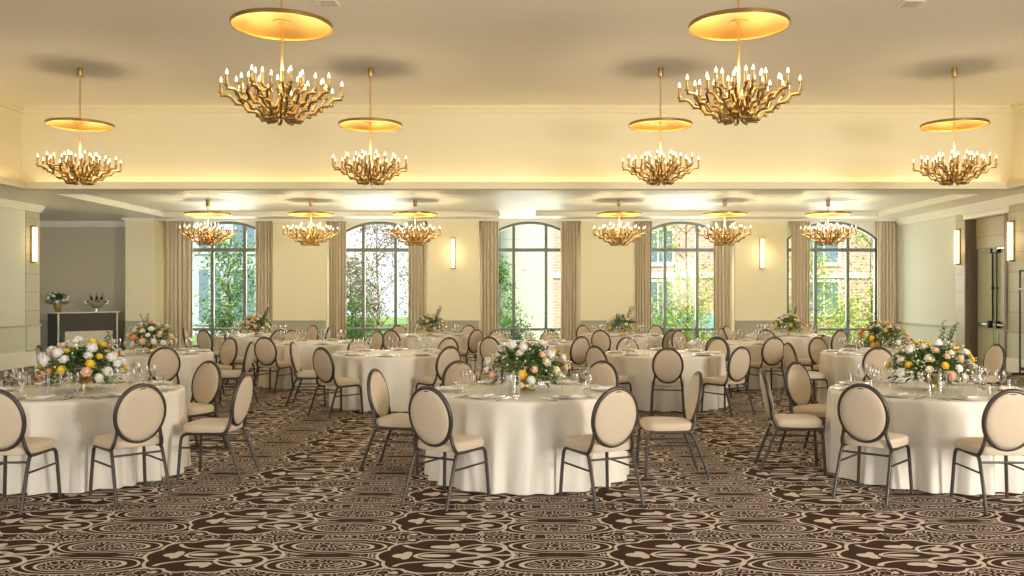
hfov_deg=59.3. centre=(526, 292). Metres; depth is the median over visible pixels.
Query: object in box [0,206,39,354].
wall
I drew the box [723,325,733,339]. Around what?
banquet chair
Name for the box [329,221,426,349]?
wall
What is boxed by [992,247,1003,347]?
door
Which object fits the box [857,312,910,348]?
flower arrangement
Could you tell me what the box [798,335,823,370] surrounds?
banquet chair
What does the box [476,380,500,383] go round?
dinner plate
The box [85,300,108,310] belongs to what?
bowl
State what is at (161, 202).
ceiling
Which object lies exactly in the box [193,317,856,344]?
ground
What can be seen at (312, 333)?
banquet chair
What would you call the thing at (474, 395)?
dinner plate
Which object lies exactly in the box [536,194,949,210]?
ceiling
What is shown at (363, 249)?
window
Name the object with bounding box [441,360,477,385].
banquet chair
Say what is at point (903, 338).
banquet chair
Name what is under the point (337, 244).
curtain
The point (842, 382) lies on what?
dinner plate
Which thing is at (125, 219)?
trim
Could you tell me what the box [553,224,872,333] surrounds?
brick building
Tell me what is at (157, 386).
folded napkin
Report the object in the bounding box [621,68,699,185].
chandelier
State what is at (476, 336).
banquet chair
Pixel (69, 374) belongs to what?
wine glass
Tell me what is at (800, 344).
tablecloth
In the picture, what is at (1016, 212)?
trim
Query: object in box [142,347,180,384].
banquet chair
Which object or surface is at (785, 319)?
flower arrangement
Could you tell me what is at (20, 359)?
baseboard
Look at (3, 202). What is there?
trim
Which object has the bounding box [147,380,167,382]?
folded napkin
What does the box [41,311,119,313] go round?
countertop
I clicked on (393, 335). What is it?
banquet chair
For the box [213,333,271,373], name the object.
tablecloth
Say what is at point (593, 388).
dinner plate
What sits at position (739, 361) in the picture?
banquet chair
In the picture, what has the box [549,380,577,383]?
dinner plate
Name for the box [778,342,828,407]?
banquet chair
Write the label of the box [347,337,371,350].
banquet chair
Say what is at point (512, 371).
cylinder
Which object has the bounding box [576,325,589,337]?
banquet chair
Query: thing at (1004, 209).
trim
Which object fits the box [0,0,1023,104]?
ceiling
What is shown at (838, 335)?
banquet chair
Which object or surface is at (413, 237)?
chandelier
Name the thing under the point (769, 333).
banquet chair
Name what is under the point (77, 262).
wall niche
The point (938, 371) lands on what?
cylinder
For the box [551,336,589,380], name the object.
banquet chair
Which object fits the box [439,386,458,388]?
folded napkin
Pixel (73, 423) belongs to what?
tablecloth
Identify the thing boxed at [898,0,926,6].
ceiling vent
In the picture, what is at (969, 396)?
folded napkin
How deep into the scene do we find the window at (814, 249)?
25.07 m
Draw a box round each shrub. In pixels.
[192,295,242,339]
[346,242,393,341]
[346,283,383,339]
[498,255,525,335]
[498,306,541,339]
[651,298,673,331]
[667,294,713,341]
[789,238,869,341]
[789,293,820,327]
[817,284,872,344]
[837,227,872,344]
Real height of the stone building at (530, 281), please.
12.200 m
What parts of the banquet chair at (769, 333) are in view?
backrest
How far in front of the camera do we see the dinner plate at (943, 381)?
8.75 m
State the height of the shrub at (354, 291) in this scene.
4.362 m
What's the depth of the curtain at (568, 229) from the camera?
24.78 m
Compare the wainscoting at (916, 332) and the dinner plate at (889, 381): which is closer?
the dinner plate at (889, 381)
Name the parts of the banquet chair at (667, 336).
backrest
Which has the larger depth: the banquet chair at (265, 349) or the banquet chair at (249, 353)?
the banquet chair at (265, 349)
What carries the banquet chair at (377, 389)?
on the floor
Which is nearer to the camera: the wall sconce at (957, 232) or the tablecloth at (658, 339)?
the tablecloth at (658, 339)
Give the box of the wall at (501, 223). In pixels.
[480,221,579,331]
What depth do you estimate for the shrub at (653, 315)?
28.46 m
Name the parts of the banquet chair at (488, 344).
backrest, frame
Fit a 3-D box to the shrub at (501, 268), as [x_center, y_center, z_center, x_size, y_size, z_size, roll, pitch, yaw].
[-1.184,0.277,32.515,2.176,3.650,1.683,0,0,25]
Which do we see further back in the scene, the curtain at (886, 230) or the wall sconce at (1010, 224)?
the curtain at (886, 230)
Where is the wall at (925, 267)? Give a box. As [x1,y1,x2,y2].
[896,214,1003,324]
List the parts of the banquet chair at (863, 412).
leg, frame, leg, backrest, frame, seat, leg, frame, leg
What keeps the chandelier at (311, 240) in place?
hanging from the ceiling at (161, 202)
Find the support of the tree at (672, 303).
on the ground
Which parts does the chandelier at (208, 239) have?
arm, arm, arm, arm, arm, arm, arm, arm, arm, arm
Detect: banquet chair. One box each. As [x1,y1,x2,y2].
[0,389,61,514]
[36,345,69,382]
[88,383,171,506]
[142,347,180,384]
[176,372,260,480]
[182,328,198,349]
[186,360,227,449]
[197,329,219,362]
[218,337,237,393]
[219,341,258,405]
[222,333,258,386]
[239,325,254,333]
[253,337,293,393]
[270,329,285,339]
[282,330,301,340]
[285,341,325,405]
[305,325,318,339]
[308,347,363,418]
[324,327,329,338]
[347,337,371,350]
[359,368,418,474]
[369,330,383,349]
[383,329,400,349]
[391,325,406,332]
[401,386,489,510]
[415,346,460,389]
[438,337,458,349]
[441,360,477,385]
[459,329,482,363]
[461,325,476,362]
[479,336,512,380]
[489,330,506,340]
[539,330,559,339]
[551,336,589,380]
[559,386,645,511]
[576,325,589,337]
[584,360,618,386]
[585,345,631,391]
[591,330,610,352]
[616,337,638,349]
[636,371,709,478]
[648,325,663,334]
[650,347,684,417]
[662,329,674,347]
[671,330,687,349]
[701,346,755,416]
[705,336,737,393]
[706,338,731,396]
[718,327,727,339]
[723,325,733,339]
[747,337,783,389]
[754,369,826,474]
[756,329,775,340]
[777,361,826,451]
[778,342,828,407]
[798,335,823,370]
[800,325,816,333]
[808,337,827,371]
[812,330,846,366]
[832,383,913,505]
[855,327,862,349]
[861,347,894,381]
[892,337,917,349]
[950,389,1023,514]
[958,344,1005,385]
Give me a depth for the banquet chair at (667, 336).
17.81 m
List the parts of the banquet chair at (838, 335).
frame, backrest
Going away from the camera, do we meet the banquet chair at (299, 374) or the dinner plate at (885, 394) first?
the dinner plate at (885, 394)
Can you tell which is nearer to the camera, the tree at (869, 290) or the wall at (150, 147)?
the wall at (150, 147)
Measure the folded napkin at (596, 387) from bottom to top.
0.019 m
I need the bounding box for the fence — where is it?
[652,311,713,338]
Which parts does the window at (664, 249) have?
frame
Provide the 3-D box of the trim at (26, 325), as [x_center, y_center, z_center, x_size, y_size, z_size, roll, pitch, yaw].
[-11.277,0.735,8.935,0.045,0.050,23.870,0,0,0]
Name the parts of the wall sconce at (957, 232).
rail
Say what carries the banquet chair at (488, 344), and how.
on the floor
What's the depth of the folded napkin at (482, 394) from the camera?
7.60 m
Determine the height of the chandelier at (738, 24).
1.898 m
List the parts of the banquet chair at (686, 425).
leg, leg, seat, frame, leg, backrest, frame, leg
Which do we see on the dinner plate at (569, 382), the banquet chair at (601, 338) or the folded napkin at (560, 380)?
the folded napkin at (560, 380)
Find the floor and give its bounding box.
[0,353,1023,575]
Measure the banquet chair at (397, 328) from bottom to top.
0.946 m
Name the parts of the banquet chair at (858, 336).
backrest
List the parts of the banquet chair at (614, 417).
leg, frame, leg, seat, leg, frame, backrest, frame, leg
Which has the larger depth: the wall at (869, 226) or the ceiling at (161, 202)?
the wall at (869, 226)
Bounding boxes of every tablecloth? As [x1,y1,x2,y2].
[0,381,190,494]
[92,350,217,403]
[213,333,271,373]
[258,340,348,389]
[329,350,441,411]
[400,333,473,368]
[424,381,628,494]
[476,340,578,382]
[578,333,663,372]
[605,350,727,411]
[687,340,785,388]
[745,333,831,369]
[817,350,942,404]
[822,381,1023,494]
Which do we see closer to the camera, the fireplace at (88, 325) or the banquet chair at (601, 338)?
the banquet chair at (601, 338)
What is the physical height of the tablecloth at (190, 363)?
0.753 m
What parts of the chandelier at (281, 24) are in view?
arm, arm, arm, arm, arm, arm, arm, arm, arm, arm, rod, arm, arm, arm, arm, arm, arm, arm, arm, arm, arm, arm, arm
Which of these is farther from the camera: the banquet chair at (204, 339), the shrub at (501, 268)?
the shrub at (501, 268)
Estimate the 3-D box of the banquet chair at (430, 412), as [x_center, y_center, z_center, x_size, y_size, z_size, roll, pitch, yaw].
[-0.649,1.192,7.206,0.473,0.946,0.605,0,0,30]
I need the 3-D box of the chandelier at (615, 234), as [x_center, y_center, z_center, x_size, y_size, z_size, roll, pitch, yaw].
[2.140,-1.625,20.899,1.203,1.050,1.271,0,0,38]
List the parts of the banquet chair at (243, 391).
leg, leg, seat, frame, leg, frame, backrest, leg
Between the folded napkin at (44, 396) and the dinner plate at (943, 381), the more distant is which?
the dinner plate at (943, 381)
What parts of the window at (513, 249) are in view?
frame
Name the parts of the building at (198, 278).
pane, pane, pane, pane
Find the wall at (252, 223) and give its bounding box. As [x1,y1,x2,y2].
[165,221,254,346]
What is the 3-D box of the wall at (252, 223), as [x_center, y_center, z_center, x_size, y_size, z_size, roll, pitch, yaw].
[-8.500,-0.177,25.130,3.100,3.675,0.220,0,0,0]
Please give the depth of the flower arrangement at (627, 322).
19.02 m
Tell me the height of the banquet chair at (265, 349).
0.946 m
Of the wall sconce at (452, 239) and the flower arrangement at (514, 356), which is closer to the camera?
the flower arrangement at (514, 356)
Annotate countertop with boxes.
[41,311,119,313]
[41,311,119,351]
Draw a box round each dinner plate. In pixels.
[26,395,63,400]
[34,382,66,385]
[97,379,127,382]
[99,393,120,396]
[142,381,172,384]
[158,386,177,390]
[375,354,393,356]
[435,387,464,390]
[468,394,501,398]
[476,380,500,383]
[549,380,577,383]
[552,394,585,398]
[589,387,607,390]
[839,381,869,384]
[881,393,915,397]
[882,379,911,382]
[942,381,973,384]
[950,395,987,400]
[989,386,1023,390]
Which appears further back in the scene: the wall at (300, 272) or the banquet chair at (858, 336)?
the wall at (300, 272)
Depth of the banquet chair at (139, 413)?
7.20 m
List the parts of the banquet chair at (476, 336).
seat, frame, backrest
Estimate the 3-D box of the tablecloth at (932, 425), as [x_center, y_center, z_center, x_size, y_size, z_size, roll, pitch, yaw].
[3.692,1.272,8.277,1.872,0.753,1.855,0,0,-35]
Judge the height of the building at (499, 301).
5.600 m
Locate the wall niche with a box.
[40,227,124,319]
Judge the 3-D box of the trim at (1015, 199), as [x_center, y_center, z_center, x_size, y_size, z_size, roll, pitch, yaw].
[10.120,-1.930,10.800,0.160,0.170,27.600,0,0,0]
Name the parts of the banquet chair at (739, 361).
leg, frame, seat, leg, leg, frame, backrest, leg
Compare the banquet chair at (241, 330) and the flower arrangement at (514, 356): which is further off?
the banquet chair at (241, 330)
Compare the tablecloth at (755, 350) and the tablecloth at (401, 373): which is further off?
the tablecloth at (755, 350)
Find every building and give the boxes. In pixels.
[192,224,255,335]
[498,231,500,327]
[501,224,552,337]
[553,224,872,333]
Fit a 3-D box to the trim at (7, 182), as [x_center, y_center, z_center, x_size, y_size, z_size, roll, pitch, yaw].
[-0.195,-2.083,8.850,19.490,0.135,17.640,0,0,0]
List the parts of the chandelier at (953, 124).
arm, arm, arm, arm, arm, arm, arm, arm, rod, arm, arm, arm, arm, arm, arm, arm, arm, arm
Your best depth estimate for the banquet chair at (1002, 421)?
6.82 m
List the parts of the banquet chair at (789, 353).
leg, backrest, frame, leg, seat, leg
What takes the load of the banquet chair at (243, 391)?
on the floor
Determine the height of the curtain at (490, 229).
3.658 m
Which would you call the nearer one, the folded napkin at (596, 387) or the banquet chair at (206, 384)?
the folded napkin at (596, 387)
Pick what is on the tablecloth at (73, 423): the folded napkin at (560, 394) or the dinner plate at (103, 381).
the dinner plate at (103, 381)
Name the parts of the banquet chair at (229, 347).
seat, backrest, frame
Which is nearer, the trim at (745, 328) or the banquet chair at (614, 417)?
the banquet chair at (614, 417)
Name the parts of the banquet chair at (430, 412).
leg, frame, backrest, frame, leg, seat, leg, frame, leg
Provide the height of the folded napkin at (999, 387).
0.019 m
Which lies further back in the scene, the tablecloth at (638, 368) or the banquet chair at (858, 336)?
the banquet chair at (858, 336)
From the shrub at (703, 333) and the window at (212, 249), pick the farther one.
the shrub at (703, 333)
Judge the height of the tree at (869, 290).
5.528 m
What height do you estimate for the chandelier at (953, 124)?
1.898 m
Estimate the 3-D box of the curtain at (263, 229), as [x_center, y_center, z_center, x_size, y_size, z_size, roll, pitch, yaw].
[-7.234,-0.184,24.807,0.492,3.658,0.154,0,0,0]
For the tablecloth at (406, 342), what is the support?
on the floor
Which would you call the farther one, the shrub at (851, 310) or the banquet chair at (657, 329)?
the shrub at (851, 310)
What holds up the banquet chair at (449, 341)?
on the floor
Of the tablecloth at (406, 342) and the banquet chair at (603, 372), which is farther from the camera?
the tablecloth at (406, 342)
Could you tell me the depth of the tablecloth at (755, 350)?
15.46 m
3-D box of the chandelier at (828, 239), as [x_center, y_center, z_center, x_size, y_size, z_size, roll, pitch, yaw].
[6.990,-1.625,20.899,1.270,1.050,1.208,0,0,-20]
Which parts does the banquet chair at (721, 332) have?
backrest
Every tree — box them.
[192,227,255,332]
[346,224,407,332]
[651,224,713,337]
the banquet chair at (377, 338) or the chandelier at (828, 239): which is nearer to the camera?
the banquet chair at (377, 338)
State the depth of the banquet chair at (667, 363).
11.94 m
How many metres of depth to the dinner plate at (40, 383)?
8.69 m
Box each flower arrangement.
[34,330,131,390]
[44,292,70,311]
[123,313,177,352]
[239,307,273,334]
[412,306,447,334]
[483,330,570,390]
[605,305,639,334]
[771,306,805,334]
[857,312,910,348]
[885,320,982,390]
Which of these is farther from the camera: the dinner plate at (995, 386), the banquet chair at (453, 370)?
the banquet chair at (453, 370)
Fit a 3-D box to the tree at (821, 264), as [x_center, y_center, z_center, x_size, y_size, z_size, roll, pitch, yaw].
[10.190,-0.134,32.938,3.922,4.469,3.647,0,0,-27]
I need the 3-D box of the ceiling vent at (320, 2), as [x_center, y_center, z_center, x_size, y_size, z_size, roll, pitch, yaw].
[-2.505,-3.656,11.331,0.260,0.028,0.260,0,0,0]
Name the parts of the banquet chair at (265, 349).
leg, backrest, frame, leg, seat, leg, frame, leg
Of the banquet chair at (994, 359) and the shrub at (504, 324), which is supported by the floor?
the banquet chair at (994, 359)
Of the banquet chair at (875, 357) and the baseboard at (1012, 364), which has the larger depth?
the baseboard at (1012, 364)
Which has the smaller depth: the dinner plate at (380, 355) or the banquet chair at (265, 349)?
the dinner plate at (380, 355)
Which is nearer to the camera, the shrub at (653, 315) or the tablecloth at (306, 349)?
the tablecloth at (306, 349)
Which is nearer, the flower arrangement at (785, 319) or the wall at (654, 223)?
the flower arrangement at (785, 319)
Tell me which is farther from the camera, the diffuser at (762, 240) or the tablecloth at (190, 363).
the diffuser at (762, 240)
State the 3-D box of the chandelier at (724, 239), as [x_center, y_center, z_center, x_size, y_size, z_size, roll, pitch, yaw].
[4.589,-1.625,20.900,1.210,1.050,1.271,0,0,12]
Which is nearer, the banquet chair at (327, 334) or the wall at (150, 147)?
the wall at (150, 147)
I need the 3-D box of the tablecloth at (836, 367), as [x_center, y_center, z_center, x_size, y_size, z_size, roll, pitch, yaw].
[5.293,1.272,13.393,1.855,0.753,1.870,0,0,-26]
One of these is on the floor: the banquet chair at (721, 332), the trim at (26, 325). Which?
the banquet chair at (721, 332)
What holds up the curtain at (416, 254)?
hanging from the ceiling at (60, 205)
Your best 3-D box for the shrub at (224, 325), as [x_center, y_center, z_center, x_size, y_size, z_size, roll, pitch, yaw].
[-9.682,1.058,28.483,2.033,1.964,2.155,0,0,-22]
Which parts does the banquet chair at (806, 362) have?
seat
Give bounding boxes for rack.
[1012,270,1023,374]
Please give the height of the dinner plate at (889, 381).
0.020 m
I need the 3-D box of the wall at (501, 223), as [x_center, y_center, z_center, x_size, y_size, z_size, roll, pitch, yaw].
[0.080,-0.177,25.130,2.780,3.675,0.220,0,0,0]
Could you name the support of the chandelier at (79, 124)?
hanging from the ceiling at (129, 52)
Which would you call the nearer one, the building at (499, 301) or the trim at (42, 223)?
the trim at (42, 223)
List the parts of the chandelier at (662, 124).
arm, arm, arm, arm, arm, arm, arm, arm, rod, arm, arm, arm, arm, arm, arm, arm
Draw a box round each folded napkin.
[0,386,12,388]
[35,394,54,398]
[107,391,122,394]
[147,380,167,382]
[154,385,171,387]
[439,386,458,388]
[476,393,493,396]
[556,379,570,382]
[559,393,578,396]
[595,386,612,388]
[844,380,864,382]
[888,392,907,395]
[889,378,904,381]
[959,394,977,398]
[996,386,1018,388]
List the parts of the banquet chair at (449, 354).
seat, frame, frame, backrest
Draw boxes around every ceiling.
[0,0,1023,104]
[0,186,1023,220]
[87,194,497,210]
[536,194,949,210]
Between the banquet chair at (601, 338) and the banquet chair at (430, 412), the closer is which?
the banquet chair at (430, 412)
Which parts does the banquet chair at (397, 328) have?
backrest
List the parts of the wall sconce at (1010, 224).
rail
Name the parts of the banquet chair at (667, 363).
leg, seat, backrest, frame, leg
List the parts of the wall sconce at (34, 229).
rail, rail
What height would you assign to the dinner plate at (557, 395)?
0.020 m
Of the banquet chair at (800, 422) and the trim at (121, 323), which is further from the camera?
the trim at (121, 323)
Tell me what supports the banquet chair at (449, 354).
on the floor
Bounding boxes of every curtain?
[167,221,193,348]
[255,221,272,332]
[329,221,346,339]
[408,221,425,333]
[482,221,498,338]
[560,221,577,340]
[634,221,651,333]
[713,221,730,335]
[790,221,809,333]
[877,221,895,348]
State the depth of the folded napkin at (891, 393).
7.72 m
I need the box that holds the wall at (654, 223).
[633,221,712,332]
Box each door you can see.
[974,248,995,364]
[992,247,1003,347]
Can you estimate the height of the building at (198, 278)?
12.000 m
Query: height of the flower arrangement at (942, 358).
0.638 m
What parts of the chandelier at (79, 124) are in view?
arm, arm, arm, arm, arm, arm, arm, arm, rod, arm, arm, arm, arm, arm, arm, arm, arm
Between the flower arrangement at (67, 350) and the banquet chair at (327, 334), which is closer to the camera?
the flower arrangement at (67, 350)
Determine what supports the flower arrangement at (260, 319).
on the tablecloth at (243, 340)
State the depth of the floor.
6.54 m
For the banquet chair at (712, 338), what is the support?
on the floor
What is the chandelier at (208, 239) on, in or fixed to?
hanging from the ceiling at (161, 202)
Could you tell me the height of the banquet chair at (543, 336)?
0.946 m
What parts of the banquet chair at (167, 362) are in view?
seat, backrest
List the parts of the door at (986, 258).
kick plate, panel moulding, vertical rod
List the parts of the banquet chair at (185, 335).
frame, backrest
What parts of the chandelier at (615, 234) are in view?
arm, arm, arm, arm, arm, arm, arm, arm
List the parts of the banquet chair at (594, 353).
backrest, frame, seat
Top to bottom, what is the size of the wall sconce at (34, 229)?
0.850 m
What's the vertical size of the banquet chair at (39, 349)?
0.946 m
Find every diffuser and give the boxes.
[32,227,36,260]
[451,239,453,267]
[761,239,763,267]
[954,230,958,262]
[1007,222,1012,259]
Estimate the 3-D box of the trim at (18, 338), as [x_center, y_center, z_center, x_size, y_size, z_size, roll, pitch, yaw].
[-11.289,1.025,8.930,0.022,0.530,23.860,0,0,0]
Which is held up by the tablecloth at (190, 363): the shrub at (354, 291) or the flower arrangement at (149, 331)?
the flower arrangement at (149, 331)
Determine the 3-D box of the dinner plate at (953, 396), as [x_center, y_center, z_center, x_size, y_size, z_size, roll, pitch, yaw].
[3.707,0.884,7.555,0.290,0.020,0.290,0,0,0]
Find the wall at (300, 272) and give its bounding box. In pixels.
[125,219,785,349]
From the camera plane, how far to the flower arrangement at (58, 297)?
23.48 m
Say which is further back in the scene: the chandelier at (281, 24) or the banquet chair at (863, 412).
the chandelier at (281, 24)
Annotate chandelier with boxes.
[36,68,121,185]
[179,200,236,245]
[218,0,343,125]
[283,200,338,245]
[332,68,407,185]
[388,200,440,245]
[593,200,645,245]
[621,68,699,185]
[677,0,802,125]
[698,200,751,245]
[799,200,856,245]
[912,68,997,185]
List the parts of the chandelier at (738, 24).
arm, arm, arm, arm, arm, arm, arm, arm, arm, arm, arm, rod, arm, arm, arm, arm, arm, arm, arm, arm, arm, arm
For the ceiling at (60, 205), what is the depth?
20.97 m
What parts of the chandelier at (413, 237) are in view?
arm, arm, arm, rod, arm, arm, arm, arm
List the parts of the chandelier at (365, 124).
arm, arm, arm, arm, arm, arm, arm, rod, arm, arm, arm, arm, arm, arm, arm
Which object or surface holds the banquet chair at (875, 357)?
on the floor
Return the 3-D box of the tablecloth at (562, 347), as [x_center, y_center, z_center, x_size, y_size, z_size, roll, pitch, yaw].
[0.010,1.272,16.301,1.855,0.753,1.872,0,0,10]
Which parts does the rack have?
post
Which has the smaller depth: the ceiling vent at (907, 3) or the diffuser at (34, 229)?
the ceiling vent at (907, 3)
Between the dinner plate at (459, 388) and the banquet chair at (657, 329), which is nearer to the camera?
the dinner plate at (459, 388)
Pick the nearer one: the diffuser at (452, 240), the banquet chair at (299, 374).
the banquet chair at (299, 374)
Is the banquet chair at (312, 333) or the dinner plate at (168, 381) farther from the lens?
the banquet chair at (312, 333)
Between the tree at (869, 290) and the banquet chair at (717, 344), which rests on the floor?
the banquet chair at (717, 344)
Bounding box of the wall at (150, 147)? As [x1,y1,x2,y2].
[0,106,1023,181]
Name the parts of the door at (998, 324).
vertical rod, panel moulding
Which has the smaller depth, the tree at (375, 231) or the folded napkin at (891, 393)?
the folded napkin at (891, 393)
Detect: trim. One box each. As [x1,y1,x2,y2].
[0,96,1023,112]
[0,176,1023,189]
[0,198,44,212]
[0,324,41,328]
[0,326,39,352]
[40,221,124,226]
[40,320,124,351]
[122,218,895,222]
[125,320,776,322]
[125,322,785,348]
[896,193,1023,225]
[896,321,1023,333]
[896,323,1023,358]
[956,203,1023,350]
[961,206,1008,219]
[964,213,1007,370]
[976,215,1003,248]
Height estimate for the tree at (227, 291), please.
4.677 m
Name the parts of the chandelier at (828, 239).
arm, arm, arm, arm, arm, rod, arm, arm, arm, arm, arm, arm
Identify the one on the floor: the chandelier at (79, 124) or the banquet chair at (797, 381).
the banquet chair at (797, 381)
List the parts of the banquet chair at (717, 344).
backrest, frame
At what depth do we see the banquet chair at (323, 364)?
12.03 m
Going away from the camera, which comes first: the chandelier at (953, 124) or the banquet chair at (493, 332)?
the chandelier at (953, 124)
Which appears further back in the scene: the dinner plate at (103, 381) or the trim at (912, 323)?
the trim at (912, 323)
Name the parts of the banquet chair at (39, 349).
backrest, frame, seat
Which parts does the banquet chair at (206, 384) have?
leg, seat, backrest, frame, frame, leg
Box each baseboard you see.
[0,351,36,370]
[951,351,1023,371]
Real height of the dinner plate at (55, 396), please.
0.020 m
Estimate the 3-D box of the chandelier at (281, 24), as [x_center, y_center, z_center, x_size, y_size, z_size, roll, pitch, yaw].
[-2.548,-2.721,9.353,1.271,1.898,1.203,0,0,-43]
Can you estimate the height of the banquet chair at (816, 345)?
0.946 m
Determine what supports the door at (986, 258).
in the wall at (925, 267)
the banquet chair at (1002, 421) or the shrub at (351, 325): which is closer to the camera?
the banquet chair at (1002, 421)
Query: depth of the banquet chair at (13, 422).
6.84 m
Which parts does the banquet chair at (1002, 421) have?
leg, frame, leg, seat, frame, backrest, leg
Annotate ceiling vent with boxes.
[316,0,339,5]
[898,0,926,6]
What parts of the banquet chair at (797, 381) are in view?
leg, frame, frame, backrest, leg, seat, leg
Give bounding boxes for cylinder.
[512,371,520,395]
[938,371,947,395]
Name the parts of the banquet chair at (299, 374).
leg, frame, backrest, leg, frame, seat, leg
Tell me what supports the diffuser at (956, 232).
attached to the wall sconce at (957, 232)
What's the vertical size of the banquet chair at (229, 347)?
0.946 m
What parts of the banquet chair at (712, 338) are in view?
frame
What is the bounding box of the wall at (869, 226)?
[786,221,876,349]
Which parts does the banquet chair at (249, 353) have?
seat, frame, frame, backrest, leg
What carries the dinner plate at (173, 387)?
on the tablecloth at (73, 423)
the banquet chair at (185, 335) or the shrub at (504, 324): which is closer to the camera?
the banquet chair at (185, 335)
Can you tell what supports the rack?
on the floor
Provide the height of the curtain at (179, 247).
3.658 m
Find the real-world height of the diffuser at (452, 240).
0.790 m
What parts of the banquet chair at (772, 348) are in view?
seat, frame, backrest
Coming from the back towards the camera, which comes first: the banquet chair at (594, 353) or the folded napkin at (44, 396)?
the banquet chair at (594, 353)
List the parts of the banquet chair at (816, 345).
backrest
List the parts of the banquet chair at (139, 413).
leg, frame, leg, seat, frame, backrest, leg, frame, leg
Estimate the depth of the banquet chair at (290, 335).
17.57 m
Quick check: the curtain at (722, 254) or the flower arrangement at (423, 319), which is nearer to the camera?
the flower arrangement at (423, 319)
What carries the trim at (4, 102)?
attached to the wall at (150, 147)
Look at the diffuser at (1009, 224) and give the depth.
18.79 m
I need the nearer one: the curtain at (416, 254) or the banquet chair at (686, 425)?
the banquet chair at (686, 425)
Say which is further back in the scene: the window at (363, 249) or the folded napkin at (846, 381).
the window at (363, 249)
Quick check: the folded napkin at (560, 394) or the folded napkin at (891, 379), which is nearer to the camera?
the folded napkin at (560, 394)
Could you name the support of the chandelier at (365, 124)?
hanging from the ceiling at (129, 52)
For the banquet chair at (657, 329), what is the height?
0.946 m
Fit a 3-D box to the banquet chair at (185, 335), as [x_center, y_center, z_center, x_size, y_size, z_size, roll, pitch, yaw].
[-6.919,1.192,18.840,0.605,0.946,0.473,0,0,-11]
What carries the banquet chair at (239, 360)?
on the floor
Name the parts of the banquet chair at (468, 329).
backrest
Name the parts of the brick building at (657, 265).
pane, pane, pane, pane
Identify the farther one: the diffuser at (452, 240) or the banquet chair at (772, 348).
the diffuser at (452, 240)
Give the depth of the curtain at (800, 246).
24.78 m
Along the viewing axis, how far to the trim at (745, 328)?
24.59 m
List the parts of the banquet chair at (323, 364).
leg, backrest, frame, leg, seat, leg, frame, leg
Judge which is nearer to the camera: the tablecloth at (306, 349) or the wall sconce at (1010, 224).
the tablecloth at (306, 349)
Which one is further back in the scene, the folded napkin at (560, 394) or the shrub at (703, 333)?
the shrub at (703, 333)
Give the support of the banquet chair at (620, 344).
on the floor
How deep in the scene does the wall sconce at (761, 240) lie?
24.49 m
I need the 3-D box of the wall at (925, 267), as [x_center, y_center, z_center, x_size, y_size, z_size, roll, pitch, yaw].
[10.350,-0.177,11.100,0.300,3.675,28.200,0,0,0]
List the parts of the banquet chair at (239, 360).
seat, leg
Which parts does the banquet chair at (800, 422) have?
leg, backrest, frame, leg, frame, seat, leg, leg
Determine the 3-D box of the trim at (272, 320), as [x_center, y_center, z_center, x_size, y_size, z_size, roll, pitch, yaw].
[-1.873,0.775,24.540,17.904,0.050,0.327,0,0,-1]
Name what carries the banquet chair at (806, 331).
on the floor
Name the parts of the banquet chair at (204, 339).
backrest, frame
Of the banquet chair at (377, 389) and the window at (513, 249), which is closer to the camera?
the banquet chair at (377, 389)
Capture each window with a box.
[193,221,254,347]
[346,221,407,347]
[498,221,559,339]
[652,221,713,338]
[787,221,876,347]
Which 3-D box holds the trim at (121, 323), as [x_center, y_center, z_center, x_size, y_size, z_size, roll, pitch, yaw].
[-13.860,1.205,25.275,6.080,0.910,0.050,0,0,0]
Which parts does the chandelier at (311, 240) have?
arm, arm, arm, arm, arm, arm, arm, arm, arm, arm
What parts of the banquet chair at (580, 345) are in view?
seat, frame, backrest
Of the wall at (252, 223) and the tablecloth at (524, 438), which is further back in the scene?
the wall at (252, 223)
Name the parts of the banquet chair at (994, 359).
seat, frame, backrest, frame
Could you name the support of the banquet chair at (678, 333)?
on the floor
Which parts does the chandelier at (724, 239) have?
arm, arm, arm, arm, arm, arm, arm, arm, arm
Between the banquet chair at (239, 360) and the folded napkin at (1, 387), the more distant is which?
the banquet chair at (239, 360)
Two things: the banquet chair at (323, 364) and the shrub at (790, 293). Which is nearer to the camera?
the banquet chair at (323, 364)
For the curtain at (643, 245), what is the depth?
24.78 m
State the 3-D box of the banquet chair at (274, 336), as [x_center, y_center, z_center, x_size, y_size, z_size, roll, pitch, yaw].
[-5.030,1.192,18.049,0.473,0.946,0.605,0,0,-33]
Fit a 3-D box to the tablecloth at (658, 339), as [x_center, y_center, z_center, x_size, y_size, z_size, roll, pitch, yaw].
[2.020,1.272,19.109,1.870,0.753,1.855,0,0,19]
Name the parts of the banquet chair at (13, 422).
leg, backrest, frame, leg, seat, frame, leg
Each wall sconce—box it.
[30,225,37,262]
[450,238,454,268]
[759,238,764,268]
[954,229,960,264]
[1006,221,1014,261]
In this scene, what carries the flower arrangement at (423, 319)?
on the tablecloth at (406, 342)
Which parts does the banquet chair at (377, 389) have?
leg, frame, backrest, leg, frame, seat, leg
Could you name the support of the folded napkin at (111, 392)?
on the dinner plate at (102, 394)
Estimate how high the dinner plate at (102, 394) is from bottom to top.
0.020 m
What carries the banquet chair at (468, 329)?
on the floor
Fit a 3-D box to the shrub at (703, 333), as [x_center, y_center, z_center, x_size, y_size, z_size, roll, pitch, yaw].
[5.497,1.062,29.571,2.152,2.031,2.382,0,0,-42]

